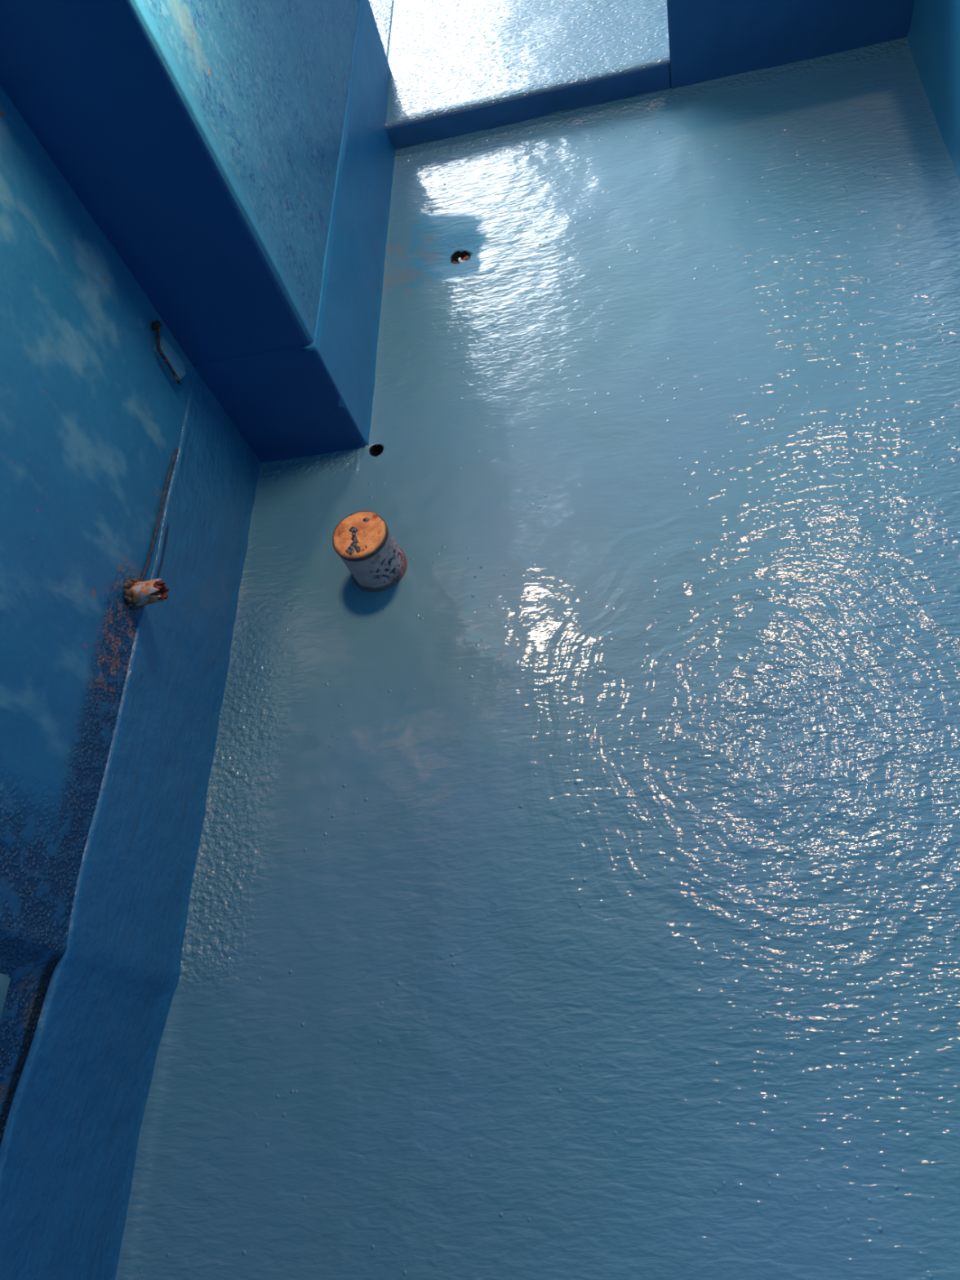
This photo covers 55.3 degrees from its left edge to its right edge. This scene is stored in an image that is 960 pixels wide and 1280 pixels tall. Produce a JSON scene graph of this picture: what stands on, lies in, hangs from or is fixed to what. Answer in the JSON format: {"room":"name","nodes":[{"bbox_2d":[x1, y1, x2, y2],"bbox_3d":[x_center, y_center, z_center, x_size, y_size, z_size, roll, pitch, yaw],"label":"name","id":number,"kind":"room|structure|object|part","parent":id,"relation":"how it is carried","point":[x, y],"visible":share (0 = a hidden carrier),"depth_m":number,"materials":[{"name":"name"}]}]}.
{"room":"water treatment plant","nodes":[
{"label":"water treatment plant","id":0,"kind":"room"},
{"bbox_2d":[0,84,194,1146],"bbox_3d":[-0.875,0.178,1.165,0.198,1.750,2.376,-6,61,12],"label":"wall","id":1,"kind":"structure","parent":0,"point":[91,419],"depth_m":1.58,"materials":[{"name":"blue paint"}]},
{"bbox_2d":[0,973,10,1020],"bbox_3d":[-0.722,0.540,1.282,0.020,0.120,0.150,-6,61,12],"label":"wall plate","id":2,"kind":"object","parent":1,"relation":"attached to","point":[5,980],"visible":1,"depth_m":1.35,"materials":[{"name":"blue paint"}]},
{"bbox_2d":[0,368,261,1279],"bbox_3d":[-0.651,0.481,1.717,0.064,0.380,2.377,-5,61,12],"label":"baseboard","id":3,"kind":"structure","parent":1,"relation":"attached to","point":[69,1144],"depth_m":1.69,"materials":[{"name":"blue paint"}]},
{"bbox_2d":[139,447,178,581],"bbox_3d":[-0.663,-0.267,1.900,0.008,0.027,0.356,-6,61,12],"label":"cable","id":4,"kind":"object","parent":3,"relation":"on","point":[163,497],"visible":0.97,"depth_m":1.89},
{"bbox_2d":[123,577,168,610],"bbox_3d":[-0.646,-0.093,1.772,0.089,0.063,0.064,-5,61,13],"label":"rusty pipe","id":5,"kind":"object","parent":1,"relation":"attached to","point":[139,593],"visible":0.99,"depth_m":1.75,"materials":[{"name":"orange metal"}]},
{"bbox_2d":[151,320,186,385],"bbox_3d":[-0.682,-0.618,1.988,0.037,0.128,0.083,-6,61,12],"label":"tab","id":6,"kind":"object","parent":1,"relation":"attached to","point":[174,366],"visible":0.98,"depth_m":1.98,"materials":[{"name":"paint"}]},
{"bbox_3d":[-0.689,-0.670,1.953,0.023,0.016,0.024,-6,61,12],"label":"rust knob","id":7,"kind":"part","parent":6,"relation":"part of","materials":[{"name":"brown metal"}]},
{"bbox_3d":[-0.681,-0.609,2.000,0.034,0.099,0.063,-6,61,12],"label":"tab plate","id":8,"kind":"part","parent":6,"relation":"part of","materials":[{"name":"paint"}]},
{"bbox_2d":[0,0,309,365],"bbox_3d":[-0.705,-0.911,1.707,0.433,1.720,0.105,-6,61,12],"label":"wall","id":9,"kind":"structure","parent":0,"point":[86,77],"depth_m":1.68,"materials":[{"name":"blue paint"}]},
{"bbox_2d":[193,335,365,462],"bbox_3d":[-0.482,-0.568,2.247,0.313,0.376,0.042,-6,61,12],"label":"baseboard","id":10,"kind":"structure","parent":9,"relation":"attached to","point":[282,403],"depth_m":2.21,"materials":[{"name":"blue paint"}]},
{"bbox_2d":[129,0,360,342],"bbox_3d":[-0.536,-1.547,2.009,0.125,1.720,1.498,-6,61,12],"label":"wall","id":11,"kind":"structure","parent":0,"point":[264,84],"depth_m":1.95,"materials":[{"name":"blue paint"}]},
{"bbox_2d":[301,0,395,444],"bbox_3d":[-0.331,-1.233,2.570,0.044,0.375,1.506,-6,61,12],"label":"baseboard","id":12,"kind":"structure","parent":11,"relation":"attached to","point":[346,335],"depth_m":2.46,"materials":[{"name":"blue paint"}]},
{"bbox_2d":[368,0,671,126],"bbox_3d":[0.012,-2.551,3.406,2.510,0.208,2.200,-6,61,12],"label":"window","id":13,"kind":"structure","parent":0,"point":[443,56],"depth_m":2.88,"materials":[{"name":"white glass"}]},
{"bbox_2d":[115,37,959,1279],"bbox_3d":[0.317,-0.031,1.990,1.888,0.128,3.600,-6,61,12],"label":"floor","id":14,"kind":"structure","parent":0,"point":[575,895],"depth_m":1.81,"materials":[{"name":"blue paint"}]},
{"bbox_2d":[332,511,407,591],"bbox_3d":[-0.251,-0.200,2.095,0.137,0.162,0.135,-6,61,12],"label":"pipe stub","id":15,"kind":"object","parent":14,"relation":"on","point":[363,540],"visible":1,"depth_m":2.04,"materials":[{"name":"orange metal"}]},
{"bbox_2d":[368,444,383,456],"bbox_3d":[-0.253,-0.462,2.368,0.051,0.094,0.050,-6,61,12],"label":"drain hole","id":16,"kind":"object","parent":14,"relation":"in","point":[375,450],"visible":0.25,"depth_m":2.35,"materials":[{"name":"black"}]},
{"bbox_2d":[451,250,470,263],"bbox_3d":[-0.049,-1.078,2.633,0.068,0.060,0.070,-6,61,12],"label":"outlet","id":17,"kind":"object","parent":14,"relation":"in","point":[458,257],"visible":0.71,"depth_m":2.62,"materials":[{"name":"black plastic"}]},
{"bbox_2d":[666,0,914,88],"bbox_3d":[0.867,-1.796,2.480,0.710,0.500,0.040,-6,61,12],"label":"wall partition","id":18,"kind":"structure","parent":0,"point":[708,40],"depth_m":2.58,"materials":[{"name":"blue paint"}]},
{"bbox_2d":[386,62,671,149],"bbox_3d":[0.139,-1.643,2.818,0.875,0.096,0.070,-6,61,12],"label":"trim","id":19,"kind":"structure","parent":18,"relation":"attached to","point":[492,115],"depth_m":2.79,"materials":[{"name":"blue paint"}]},
{"bbox_2d":[906,0,959,183],"bbox_3d":[1.211,-1.227,2.006,0.163,0.620,5.700,-6,61,12],"label":"wall","id":20,"kind":"structure","parent":0,"point":[933,37],"depth_m":2.35,"materials":[{"name":"blue paint"}]}
]}

